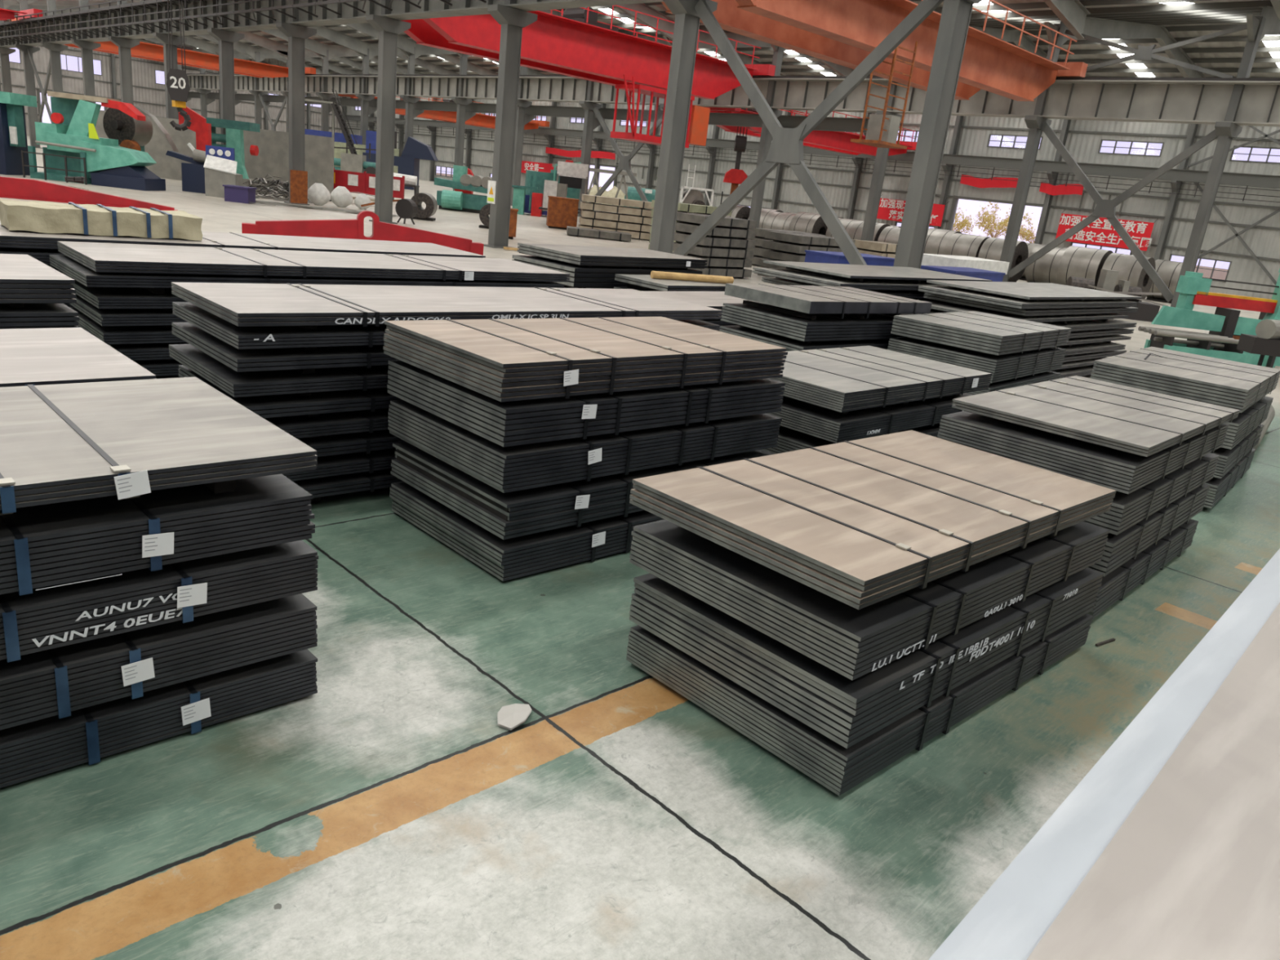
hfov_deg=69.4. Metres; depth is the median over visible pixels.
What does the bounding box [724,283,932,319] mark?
bundle
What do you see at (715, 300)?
bundle
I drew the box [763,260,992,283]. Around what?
bundle
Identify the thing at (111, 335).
bundle
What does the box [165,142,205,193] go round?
machine
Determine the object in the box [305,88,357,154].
stair
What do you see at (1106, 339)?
bundle
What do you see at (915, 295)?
bundle
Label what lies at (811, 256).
crate
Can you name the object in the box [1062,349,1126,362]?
bundle
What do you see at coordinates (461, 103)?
steel column
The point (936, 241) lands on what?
coil
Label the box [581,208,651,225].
bundle
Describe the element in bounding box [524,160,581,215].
machine
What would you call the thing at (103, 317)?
bundle
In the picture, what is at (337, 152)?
wall
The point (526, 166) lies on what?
banner
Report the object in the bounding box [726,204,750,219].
coil
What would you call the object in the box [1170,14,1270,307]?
steel column
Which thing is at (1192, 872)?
sheet
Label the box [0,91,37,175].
machine
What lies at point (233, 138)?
frame
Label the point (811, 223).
coil
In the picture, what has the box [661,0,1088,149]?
crane
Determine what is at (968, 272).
crate
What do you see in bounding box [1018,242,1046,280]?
coil
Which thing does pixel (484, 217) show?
coil
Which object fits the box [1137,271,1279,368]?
machine
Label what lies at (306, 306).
bundle
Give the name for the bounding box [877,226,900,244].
coil
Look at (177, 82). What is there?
hook block
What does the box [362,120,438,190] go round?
machine
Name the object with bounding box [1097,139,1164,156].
window
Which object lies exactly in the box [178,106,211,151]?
machine
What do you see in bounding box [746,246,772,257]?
bundle
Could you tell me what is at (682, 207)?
bundle
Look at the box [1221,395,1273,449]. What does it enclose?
bundle
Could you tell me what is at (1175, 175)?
beam
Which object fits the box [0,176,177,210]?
channel
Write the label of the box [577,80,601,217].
steel column
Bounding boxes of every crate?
[804,249,894,266]
[920,265,1005,281]
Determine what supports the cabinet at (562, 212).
on the floor
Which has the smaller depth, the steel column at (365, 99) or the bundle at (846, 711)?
the bundle at (846, 711)
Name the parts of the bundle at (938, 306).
plate, steel plate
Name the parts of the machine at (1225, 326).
table frame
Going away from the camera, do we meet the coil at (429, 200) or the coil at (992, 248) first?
the coil at (429, 200)
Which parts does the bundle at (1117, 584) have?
steel plate, steel plate, steel plate, steel plate, steel plate, steel plate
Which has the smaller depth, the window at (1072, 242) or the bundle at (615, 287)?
the bundle at (615, 287)
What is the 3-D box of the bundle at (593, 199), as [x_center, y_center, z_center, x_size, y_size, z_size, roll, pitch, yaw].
[-1.109,-14.023,46.671,3.600,0.364,2.020,4,18,-7]
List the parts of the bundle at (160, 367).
steel plate, steel plate, steel plate, steel plate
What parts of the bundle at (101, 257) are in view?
plate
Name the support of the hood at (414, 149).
attached to the machine at (408, 163)
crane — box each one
[0,8,42,20]
[11,17,315,78]
[338,94,549,129]
[400,4,775,148]
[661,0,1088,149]
[704,106,916,156]
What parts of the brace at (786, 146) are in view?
gusset plate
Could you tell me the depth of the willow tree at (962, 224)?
94.82 m
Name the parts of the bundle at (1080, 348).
plate, steel plate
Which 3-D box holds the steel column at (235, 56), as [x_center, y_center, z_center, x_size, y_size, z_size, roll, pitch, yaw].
[-47.083,-42.721,106.028,2.800,11.500,0.700,-11,25,-43]
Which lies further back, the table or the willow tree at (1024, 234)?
the willow tree at (1024, 234)
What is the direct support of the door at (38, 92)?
in the wall at (150, 96)
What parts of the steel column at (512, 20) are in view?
sign panel, plate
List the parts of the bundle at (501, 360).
steel plate, steel plate, steel plate, steel plate, steel plate, steel plate, steel plate, steel plate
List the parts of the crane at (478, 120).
railing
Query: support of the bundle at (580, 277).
on the bundle
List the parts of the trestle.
rail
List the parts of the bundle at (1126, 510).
plate, steel plate, steel plate, steel plate, steel plate, steel plate, steel plate, steel plate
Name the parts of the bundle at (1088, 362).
steel plate, steel plate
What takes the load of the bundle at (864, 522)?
on the bundle at (849, 641)
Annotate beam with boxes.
[186,92,868,141]
[241,210,484,255]
[337,115,1279,202]
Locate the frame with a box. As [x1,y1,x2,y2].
[203,116,259,192]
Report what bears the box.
on the floor
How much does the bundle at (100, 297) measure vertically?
0.162 m
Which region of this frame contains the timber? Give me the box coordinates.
[503,246,519,250]
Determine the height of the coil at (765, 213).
2.084 m
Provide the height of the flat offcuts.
0.064 m
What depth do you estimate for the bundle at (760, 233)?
37.73 m
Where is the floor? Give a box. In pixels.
[0,136,1279,959]
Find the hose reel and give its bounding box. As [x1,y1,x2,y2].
[360,198,417,224]
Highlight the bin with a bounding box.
[222,184,257,204]
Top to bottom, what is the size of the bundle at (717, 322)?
0.350 m
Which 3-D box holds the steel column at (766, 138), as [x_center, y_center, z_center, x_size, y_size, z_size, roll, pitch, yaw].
[7.276,-19.561,53.591,2.800,11.500,0.700,-11,25,-43]
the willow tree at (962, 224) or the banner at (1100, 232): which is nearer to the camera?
the banner at (1100, 232)
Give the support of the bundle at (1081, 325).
on the bundle at (1081, 334)
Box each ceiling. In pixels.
[3,0,1279,57]
[196,0,1279,78]
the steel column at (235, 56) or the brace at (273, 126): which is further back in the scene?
the steel column at (235, 56)
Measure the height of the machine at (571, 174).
3.400 m
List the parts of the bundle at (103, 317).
steel plate, steel plate, steel plate, steel plate, plate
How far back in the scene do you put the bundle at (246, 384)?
6.84 m
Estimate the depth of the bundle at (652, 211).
38.26 m
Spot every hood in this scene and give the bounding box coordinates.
[365,130,376,154]
[400,136,438,160]
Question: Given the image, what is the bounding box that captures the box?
[508,208,518,239]
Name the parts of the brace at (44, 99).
gusset plate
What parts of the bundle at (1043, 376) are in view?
steel plate, steel plate, steel plate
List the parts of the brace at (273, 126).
gusset plate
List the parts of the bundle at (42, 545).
steel plate, steel plate, steel plate, steel plate, steel plate, steel plate, steel plate, steel plate, steel plate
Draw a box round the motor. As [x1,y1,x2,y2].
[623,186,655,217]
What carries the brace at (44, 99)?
attached to the steel column at (55, 50)
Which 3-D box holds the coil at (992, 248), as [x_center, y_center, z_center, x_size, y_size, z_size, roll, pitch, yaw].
[18.488,-11.204,47.135,2.008,2.084,1.700,-11,25,-43]
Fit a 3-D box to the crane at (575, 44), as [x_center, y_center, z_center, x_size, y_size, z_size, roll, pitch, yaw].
[-2.905,-20.326,46.013,24.120,5.772,5.200,-11,25,-43]
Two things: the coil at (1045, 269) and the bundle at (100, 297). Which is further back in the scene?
the coil at (1045, 269)
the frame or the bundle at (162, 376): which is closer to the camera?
the bundle at (162, 376)
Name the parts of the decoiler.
hand rail, frame, slanted arm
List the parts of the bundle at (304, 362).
plate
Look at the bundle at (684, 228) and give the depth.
30.21 m
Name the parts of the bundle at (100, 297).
steel plate, steel plate, steel plate, steel plate, plate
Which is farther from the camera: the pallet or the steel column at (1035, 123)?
the pallet
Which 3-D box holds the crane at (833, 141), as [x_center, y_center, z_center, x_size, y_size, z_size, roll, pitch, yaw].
[12.102,-24.670,64.925,22.360,2.162,4.800,-11,25,-43]
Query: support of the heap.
on the floor
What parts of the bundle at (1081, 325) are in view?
plate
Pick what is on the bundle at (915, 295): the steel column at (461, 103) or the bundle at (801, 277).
the bundle at (801, 277)
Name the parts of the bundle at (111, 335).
steel plate, steel plate, steel plate, steel plate, plate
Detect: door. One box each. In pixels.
[36,90,106,122]
[572,154,617,186]
[946,180,1046,243]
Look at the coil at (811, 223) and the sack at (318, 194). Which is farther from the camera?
the coil at (811, 223)
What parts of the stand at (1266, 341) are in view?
stem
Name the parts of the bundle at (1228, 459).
steel plate, steel plate, steel plate, steel plate, steel plate, steel plate, steel plate, steel plate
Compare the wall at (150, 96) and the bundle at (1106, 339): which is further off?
the wall at (150, 96)
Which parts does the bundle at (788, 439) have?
steel plate, steel plate, steel plate, steel plate, steel plate, steel plate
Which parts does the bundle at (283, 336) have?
steel plate, plate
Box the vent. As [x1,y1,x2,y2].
[644,189,652,193]
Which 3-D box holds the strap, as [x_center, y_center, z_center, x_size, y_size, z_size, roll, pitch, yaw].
[6.161,-1.488,11.106,0.628,0.050,0.107,-8,23,-39]
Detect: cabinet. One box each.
[538,179,580,213]
[546,195,579,230]
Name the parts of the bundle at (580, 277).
steel plate, plate, steel plate, steel plate, steel plate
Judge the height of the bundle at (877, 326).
0.300 m
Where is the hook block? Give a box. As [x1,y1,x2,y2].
[166,0,191,131]
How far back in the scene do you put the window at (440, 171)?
118.60 m
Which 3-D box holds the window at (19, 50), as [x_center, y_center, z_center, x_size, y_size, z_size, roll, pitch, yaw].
[-73.372,-48.452,104.463,5.700,1.750,0.140,-11,25,-43]
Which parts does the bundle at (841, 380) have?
plate, steel plate, steel plate, steel plate, steel plate, steel plate, steel plate, steel plate, steel plate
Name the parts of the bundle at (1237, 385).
plate, steel plate, steel plate, steel plate, steel plate, steel plate, steel plate, steel plate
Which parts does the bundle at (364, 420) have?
steel plate, steel plate, steel plate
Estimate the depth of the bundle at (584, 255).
16.74 m
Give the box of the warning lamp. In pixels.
[50,112,63,124]
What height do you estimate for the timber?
0.080 m
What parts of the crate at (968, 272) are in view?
lid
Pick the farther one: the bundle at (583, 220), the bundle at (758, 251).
the bundle at (583, 220)
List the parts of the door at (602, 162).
frame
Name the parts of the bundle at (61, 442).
steel plate, steel plate, steel plate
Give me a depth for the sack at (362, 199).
44.57 m
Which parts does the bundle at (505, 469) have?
steel plate, steel plate, steel plate, steel plate, steel plate, steel plate, steel plate, steel plate, steel plate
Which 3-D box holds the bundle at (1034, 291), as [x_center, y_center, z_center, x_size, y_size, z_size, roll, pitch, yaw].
[7.751,-3.636,17.833,5.500,0.090,1.900,-11,25,-44]
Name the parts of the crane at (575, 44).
railing, cab frame, railing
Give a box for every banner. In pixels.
[520,160,557,173]
[876,195,949,226]
[1055,208,1156,251]
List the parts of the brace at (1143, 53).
gusset plate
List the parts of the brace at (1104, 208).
gusset plate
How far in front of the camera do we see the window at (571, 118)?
99.49 m
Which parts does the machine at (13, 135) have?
frame, roof panel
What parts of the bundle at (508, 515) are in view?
plate, steel plate, steel plate, steel plate, steel plate, steel plate, steel plate, steel plate, steel plate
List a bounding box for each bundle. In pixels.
[0,221,485,257]
[0,247,63,265]
[0,253,76,307]
[0,303,79,328]
[0,327,155,386]
[0,377,317,513]
[0,473,315,595]
[0,539,318,662]
[0,593,317,729]
[0,648,317,787]
[48,254,564,293]
[48,265,65,274]
[57,240,569,282]
[64,274,187,311]
[69,306,186,344]
[70,293,187,328]
[78,325,188,360]
[133,359,182,376]
[155,375,180,378]
[168,343,390,397]
[171,282,722,328]
[171,322,398,373]
[172,302,719,350]
[178,364,402,417]
[263,408,389,438]
[281,448,396,480]
[292,468,403,502]
[297,429,404,457]
[382,316,787,401]
[386,360,785,447]
[387,400,782,493]
[389,481,663,581]
[391,441,773,539]
[511,255,702,288]
[517,243,707,269]
[564,285,613,288]
[566,226,631,241]
[578,216,652,232]
[578,223,651,239]
[579,201,653,217]
[581,194,653,209]
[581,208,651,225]
[613,286,643,291]
[614,274,737,291]
[626,613,1093,795]
[629,430,1115,609]
[629,519,1109,679]
[629,568,1103,748]
[644,291,762,315]
[651,200,732,215]
[651,208,706,216]
[672,242,754,259]
[673,231,755,249]
[675,212,757,230]
[675,222,755,239]
[686,254,752,269]
[689,266,751,279]
[699,315,739,328]
[719,325,889,351]
[720,303,904,343]
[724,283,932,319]
[745,255,770,265]
[746,236,773,247]
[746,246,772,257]
[748,227,826,239]
[751,267,947,293]
[758,258,786,268]
[761,276,925,299]
[761,422,941,453]
[762,240,842,255]
[762,249,805,262]
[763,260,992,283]
[764,231,855,247]
[767,392,973,443]
[768,345,991,414]
[854,240,897,253]
[857,248,895,257]
[887,337,1066,382]
[890,311,1071,355]
[917,298,937,301]
[918,285,1137,309]
[921,253,1009,274]
[921,310,1136,331]
[923,293,1138,316]
[925,301,1128,324]
[926,280,1142,301]
[928,548,1279,959]
[937,410,1229,493]
[951,375,1239,457]
[966,371,1060,395]
[1050,357,1105,371]
[1054,364,1093,378]
[1056,342,1125,355]
[1062,334,1131,346]
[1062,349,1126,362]
[1067,328,1133,338]
[1083,453,1219,534]
[1086,483,1209,576]
[1086,519,1198,619]
[1090,346,1279,413]
[1204,448,1255,508]
[1211,424,1263,478]
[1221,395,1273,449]
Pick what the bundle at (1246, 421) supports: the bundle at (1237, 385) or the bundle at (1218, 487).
the bundle at (1237, 385)
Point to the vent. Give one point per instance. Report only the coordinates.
(646, 191)
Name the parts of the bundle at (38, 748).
steel plate, steel plate, steel plate, steel plate, steel plate, steel plate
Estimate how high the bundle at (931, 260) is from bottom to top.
1.550 m
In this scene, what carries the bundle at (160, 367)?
on the bundle
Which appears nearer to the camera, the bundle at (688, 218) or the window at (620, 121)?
the bundle at (688, 218)
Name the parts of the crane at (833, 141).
railing, railing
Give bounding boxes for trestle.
[552,163,636,214]
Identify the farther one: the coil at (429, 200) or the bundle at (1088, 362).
the coil at (429, 200)
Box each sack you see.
[307,182,330,205]
[330,186,352,207]
[354,193,371,209]
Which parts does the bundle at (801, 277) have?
steel plate, plate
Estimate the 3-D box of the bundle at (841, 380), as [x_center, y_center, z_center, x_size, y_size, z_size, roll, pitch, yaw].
[2.252,-1.062,9.580,2.883,0.274,1.583,-11,25,-44]
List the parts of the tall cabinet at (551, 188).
white door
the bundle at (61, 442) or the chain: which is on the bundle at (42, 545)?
the bundle at (61, 442)
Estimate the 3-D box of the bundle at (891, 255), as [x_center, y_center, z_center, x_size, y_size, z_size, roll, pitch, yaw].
[9.997,-9.258,38.313,2.200,0.364,1.420,-11,25,-43]
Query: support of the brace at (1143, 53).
attached to the ceiling at (1073, 13)
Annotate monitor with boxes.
[559,175,582,189]
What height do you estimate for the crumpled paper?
0.035 m
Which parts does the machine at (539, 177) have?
casing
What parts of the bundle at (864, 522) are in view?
plate, steel plate, steel plate, steel plate, steel plate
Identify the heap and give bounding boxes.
[586,184,625,206]
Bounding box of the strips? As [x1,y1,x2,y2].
[243,173,312,203]
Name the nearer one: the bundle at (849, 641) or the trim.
the bundle at (849, 641)
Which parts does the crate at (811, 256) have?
lid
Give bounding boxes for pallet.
[328,191,374,201]
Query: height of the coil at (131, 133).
3.470 m
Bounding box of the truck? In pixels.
[288,127,362,144]
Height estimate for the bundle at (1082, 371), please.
0.160 m
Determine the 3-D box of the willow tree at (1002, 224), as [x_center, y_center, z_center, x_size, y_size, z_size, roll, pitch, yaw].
[35.724,-25.103,92.115,5.854,5.295,3.972,-11,25,-43]
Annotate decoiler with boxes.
[21,91,165,191]
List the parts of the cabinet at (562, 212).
lid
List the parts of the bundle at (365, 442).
steel plate, steel plate, steel plate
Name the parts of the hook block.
cheek plate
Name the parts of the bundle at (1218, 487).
steel plate, steel plate, steel plate, steel plate, steel plate, steel plate, steel plate, steel plate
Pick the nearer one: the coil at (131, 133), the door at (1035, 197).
the coil at (131, 133)
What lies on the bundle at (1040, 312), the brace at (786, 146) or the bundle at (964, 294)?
the bundle at (964, 294)
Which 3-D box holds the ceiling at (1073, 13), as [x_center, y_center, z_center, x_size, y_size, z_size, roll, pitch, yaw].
[-17.847,-31.517,59.478,24.767,3.220,146.000,-11,25,-43]
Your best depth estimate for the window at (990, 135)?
67.01 m
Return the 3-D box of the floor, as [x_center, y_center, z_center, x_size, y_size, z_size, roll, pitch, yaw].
[-20.594,-19.301,62.026,76.500,0.300,146.000,-11,25,-43]
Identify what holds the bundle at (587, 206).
on the bundle at (593, 215)
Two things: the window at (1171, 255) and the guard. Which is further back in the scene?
the window at (1171, 255)
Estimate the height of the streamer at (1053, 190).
0.933 m
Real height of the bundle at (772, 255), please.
0.314 m
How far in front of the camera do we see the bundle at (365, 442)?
7.18 m
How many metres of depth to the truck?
82.56 m
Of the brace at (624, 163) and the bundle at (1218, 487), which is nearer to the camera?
the bundle at (1218, 487)
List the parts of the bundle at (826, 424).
steel plate, steel plate, steel plate, steel plate, steel plate, steel plate, steel plate, steel plate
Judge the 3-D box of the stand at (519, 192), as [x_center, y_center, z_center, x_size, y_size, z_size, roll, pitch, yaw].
[-7.697,-18.058,58.254,3.102,2.500,0.800,6,18,-2]
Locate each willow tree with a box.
[952,207,975,234]
[971,201,1011,238]
[1007,213,1038,243]
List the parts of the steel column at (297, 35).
plate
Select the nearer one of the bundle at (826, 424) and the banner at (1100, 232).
the bundle at (826, 424)
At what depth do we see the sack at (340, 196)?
44.14 m
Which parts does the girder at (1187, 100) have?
rail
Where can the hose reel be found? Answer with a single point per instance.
(405, 208)
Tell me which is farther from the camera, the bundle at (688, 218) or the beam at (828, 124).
the beam at (828, 124)
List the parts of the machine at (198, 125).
plate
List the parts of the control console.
sloping panel, gauge panel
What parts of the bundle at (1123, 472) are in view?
plate, steel plate, steel plate, steel plate, steel plate, steel plate, steel plate, steel plate, steel plate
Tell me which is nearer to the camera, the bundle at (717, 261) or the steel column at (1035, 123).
the bundle at (717, 261)
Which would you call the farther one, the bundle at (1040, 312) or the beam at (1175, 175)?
the beam at (1175, 175)
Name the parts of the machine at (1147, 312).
frame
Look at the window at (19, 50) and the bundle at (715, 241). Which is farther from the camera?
the window at (19, 50)
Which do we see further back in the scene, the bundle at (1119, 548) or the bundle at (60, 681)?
the bundle at (1119, 548)
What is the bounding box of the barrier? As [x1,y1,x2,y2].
[333,168,404,199]
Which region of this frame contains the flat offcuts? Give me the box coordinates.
[249,200,395,217]
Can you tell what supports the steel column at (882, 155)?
on the floor
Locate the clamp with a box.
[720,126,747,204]
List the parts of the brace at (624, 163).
gusset plate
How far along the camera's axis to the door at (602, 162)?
96.69 m
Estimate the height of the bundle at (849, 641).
0.304 m
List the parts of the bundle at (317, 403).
plate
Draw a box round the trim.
[435,173,1227,279]
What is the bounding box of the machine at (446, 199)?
[434,164,492,214]
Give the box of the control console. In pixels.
[203,145,243,198]
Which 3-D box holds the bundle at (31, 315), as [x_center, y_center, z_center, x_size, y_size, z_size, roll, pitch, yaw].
[-5.962,-1.208,6.680,3.009,0.235,1.507,-10,24,-43]
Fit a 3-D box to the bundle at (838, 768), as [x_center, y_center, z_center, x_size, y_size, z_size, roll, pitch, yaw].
[1.478,0.985,5.775,2.869,0.247,1.524,-10,24,-42]
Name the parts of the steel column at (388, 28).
plate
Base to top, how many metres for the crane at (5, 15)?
2.190 m
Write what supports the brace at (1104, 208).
attached to the steel column at (1225, 131)
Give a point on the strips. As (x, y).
(285, 188)
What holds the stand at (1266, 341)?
on the floor
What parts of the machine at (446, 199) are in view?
motor, head post, frame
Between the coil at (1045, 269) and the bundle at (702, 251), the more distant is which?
the coil at (1045, 269)
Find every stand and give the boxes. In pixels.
[511,175,542,217]
[679,164,714,206]
[1236,319,1279,365]
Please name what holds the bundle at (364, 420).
on the bundle at (365, 442)
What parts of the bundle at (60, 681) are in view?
steel plate, steel plate, steel plate, steel plate, steel plate, steel plate, steel plate, steel plate, steel plate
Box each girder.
[0,0,663,48]
[186,73,1279,126]
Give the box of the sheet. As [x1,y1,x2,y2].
[1026,602,1279,959]
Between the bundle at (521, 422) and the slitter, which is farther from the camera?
the slitter
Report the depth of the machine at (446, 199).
53.28 m
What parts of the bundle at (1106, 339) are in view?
steel plate, steel plate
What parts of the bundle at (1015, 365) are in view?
plate, steel plate, steel plate, steel plate, steel plate, steel plate, steel plate, steel plate, steel plate, steel plate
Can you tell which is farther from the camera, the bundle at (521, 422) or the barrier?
the barrier
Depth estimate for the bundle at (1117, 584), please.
7.35 m
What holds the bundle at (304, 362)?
on the bundle at (246, 384)
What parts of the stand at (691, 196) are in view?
frame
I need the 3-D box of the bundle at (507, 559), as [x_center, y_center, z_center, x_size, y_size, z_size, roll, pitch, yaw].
[-0.389,0.171,7.620,2.864,0.248,1.533,-10,24,-42]
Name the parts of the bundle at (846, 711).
plate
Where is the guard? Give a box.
[454,168,474,194]
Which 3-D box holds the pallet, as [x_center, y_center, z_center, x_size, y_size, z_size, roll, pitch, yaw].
[-14.820,-14.811,48.598,3.425,0.615,0.800,6,18,-2]
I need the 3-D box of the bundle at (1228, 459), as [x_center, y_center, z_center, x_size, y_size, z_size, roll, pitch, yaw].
[6.475,-0.537,11.223,1.524,0.322,2.810,20,22,36]
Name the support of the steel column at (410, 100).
on the floor
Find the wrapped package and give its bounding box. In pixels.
[0,199,202,240]
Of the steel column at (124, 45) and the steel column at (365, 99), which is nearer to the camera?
the steel column at (124, 45)
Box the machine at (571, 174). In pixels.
[556,160,588,210]
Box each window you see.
[10,49,21,63]
[60,53,102,75]
[155,69,164,84]
[435,165,453,177]
[533,115,546,120]
[568,117,584,124]
[619,120,647,127]
[897,129,919,142]
[986,133,1043,150]
[1070,241,1131,254]
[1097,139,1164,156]
[1168,253,1231,282]
[1229,146,1279,164]
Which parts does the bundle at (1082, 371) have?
steel plate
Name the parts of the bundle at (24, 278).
plate, steel plate, steel plate, steel plate, steel plate, steel plate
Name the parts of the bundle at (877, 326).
steel plate, steel plate, steel plate, steel plate, steel plate, steel plate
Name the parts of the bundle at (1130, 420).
plate, steel plate, steel plate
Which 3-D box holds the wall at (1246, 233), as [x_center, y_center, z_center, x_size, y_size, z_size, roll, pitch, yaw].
[5.337,-31.157,87.814,0.750,12.300,151.500,-11,25,-43]
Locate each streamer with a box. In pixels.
[545,146,615,159]
[960,173,1017,187]
[1039,181,1083,195]
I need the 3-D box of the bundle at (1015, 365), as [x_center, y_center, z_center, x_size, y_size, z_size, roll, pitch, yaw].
[4.842,-1.775,13.205,1.524,0.362,2.730,21,22,37]
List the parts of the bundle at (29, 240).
steel plate, steel plate, steel plate, plate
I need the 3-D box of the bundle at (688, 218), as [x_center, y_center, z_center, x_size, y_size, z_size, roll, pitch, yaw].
[2.438,-8.609,30.728,2.600,0.314,1.620,-11,25,-43]
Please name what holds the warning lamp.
attached to the decoiler
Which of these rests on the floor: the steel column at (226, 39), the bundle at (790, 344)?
the steel column at (226, 39)
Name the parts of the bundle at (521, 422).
steel plate, steel plate, steel plate, steel plate, steel plate, steel plate, steel plate, plate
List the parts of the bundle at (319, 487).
steel plate, steel plate, steel plate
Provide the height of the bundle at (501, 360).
0.292 m
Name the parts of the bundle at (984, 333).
steel plate, steel plate, steel plate, steel plate, steel plate, steel plate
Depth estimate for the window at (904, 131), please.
72.43 m
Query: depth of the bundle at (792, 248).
32.00 m
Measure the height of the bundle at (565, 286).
0.390 m
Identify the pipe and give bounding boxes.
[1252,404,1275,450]
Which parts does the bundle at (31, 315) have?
plate, steel plate, steel plate, steel plate, steel plate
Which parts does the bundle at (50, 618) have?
steel plate, steel plate, steel plate, steel plate, steel plate, steel plate, steel plate, steel plate, steel plate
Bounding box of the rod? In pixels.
[1095,638,1115,646]
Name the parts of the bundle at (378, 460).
steel plate, steel plate, steel plate, steel plate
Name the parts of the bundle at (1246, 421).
plate, steel plate, steel plate, steel plate, steel plate, steel plate, steel plate, steel plate, steel plate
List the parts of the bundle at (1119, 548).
steel plate, steel plate, steel plate, steel plate, steel plate, steel plate, steel plate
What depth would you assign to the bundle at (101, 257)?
9.88 m
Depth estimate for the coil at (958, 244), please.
48.01 m
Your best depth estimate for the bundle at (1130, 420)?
7.28 m
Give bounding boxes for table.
[392,173,419,199]
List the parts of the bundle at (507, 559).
steel plate, steel plate, steel plate, steel plate, steel plate, steel plate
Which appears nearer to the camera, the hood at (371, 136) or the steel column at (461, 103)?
the steel column at (461, 103)
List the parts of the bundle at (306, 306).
plate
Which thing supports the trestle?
on the floor
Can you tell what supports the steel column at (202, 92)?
on the floor
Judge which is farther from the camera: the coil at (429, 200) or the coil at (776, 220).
the coil at (776, 220)
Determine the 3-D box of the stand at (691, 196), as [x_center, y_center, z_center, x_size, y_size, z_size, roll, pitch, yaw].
[4.579,-22.892,74.409,3.600,4.600,2.218,6,18,-2]
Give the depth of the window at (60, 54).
110.35 m
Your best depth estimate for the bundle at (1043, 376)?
12.70 m
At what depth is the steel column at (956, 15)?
20.36 m
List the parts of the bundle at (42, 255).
steel plate, steel plate, plate, steel plate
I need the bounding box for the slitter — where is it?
[333,142,397,174]
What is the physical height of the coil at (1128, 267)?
2.084 m
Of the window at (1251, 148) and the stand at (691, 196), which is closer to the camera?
the window at (1251, 148)
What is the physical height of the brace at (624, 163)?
6.918 m
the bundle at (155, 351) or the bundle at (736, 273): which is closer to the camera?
the bundle at (155, 351)
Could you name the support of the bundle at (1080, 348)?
on the bundle at (1106, 353)
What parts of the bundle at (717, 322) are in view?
steel plate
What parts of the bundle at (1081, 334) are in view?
plate, steel plate, steel plate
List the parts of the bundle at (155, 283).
steel plate, steel plate, plate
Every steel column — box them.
[0,0,17,93]
[13,0,42,148]
[40,0,67,93]
[71,0,101,103]
[108,0,139,106]
[152,5,186,119]
[195,68,211,117]
[207,0,244,145]
[215,52,240,94]
[244,51,270,128]
[275,0,316,205]
[278,50,288,132]
[315,49,339,131]
[354,48,377,145]
[365,0,410,224]
[400,47,426,146]
[451,52,471,191]
[484,0,537,248]
[511,66,532,205]
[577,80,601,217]
[648,0,717,253]
[660,35,672,111]
[748,44,787,227]
[861,81,902,240]
[893,0,982,268]
[1000,22,1071,281]
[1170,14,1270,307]
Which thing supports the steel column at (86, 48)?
on the floor
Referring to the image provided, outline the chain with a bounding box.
[64,176,84,183]
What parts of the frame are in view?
leg, leg, knob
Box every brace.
[26,48,52,141]
[257,93,285,130]
[593,106,662,217]
[671,0,943,265]
[1007,122,1217,302]
[1064,24,1247,78]
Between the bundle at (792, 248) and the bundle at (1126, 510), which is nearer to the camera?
the bundle at (1126, 510)
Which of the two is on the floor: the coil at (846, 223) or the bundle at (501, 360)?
the coil at (846, 223)
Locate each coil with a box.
[102,106,178,151]
[411,192,437,221]
[479,204,490,228]
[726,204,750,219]
[748,208,782,228]
[765,212,795,230]
[788,212,827,235]
[826,217,857,237]
[848,220,890,241]
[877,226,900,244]
[923,227,961,254]
[943,232,989,257]
[977,237,1028,282]
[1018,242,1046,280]
[1025,245,1066,284]
[1057,245,1113,289]
[1102,253,1155,301]
[1146,259,1182,303]
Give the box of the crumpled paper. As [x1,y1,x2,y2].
[497,703,531,729]
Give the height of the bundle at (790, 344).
0.290 m
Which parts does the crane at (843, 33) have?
tower frame, railing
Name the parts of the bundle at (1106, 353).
plate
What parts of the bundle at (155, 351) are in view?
steel plate, steel plate, plate, steel plate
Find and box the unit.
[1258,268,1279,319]
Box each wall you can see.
[0,19,345,136]
[94,110,333,193]
[333,142,399,167]
[342,95,1279,299]
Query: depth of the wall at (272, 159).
51.34 m
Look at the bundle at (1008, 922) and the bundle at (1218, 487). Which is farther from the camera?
the bundle at (1218, 487)

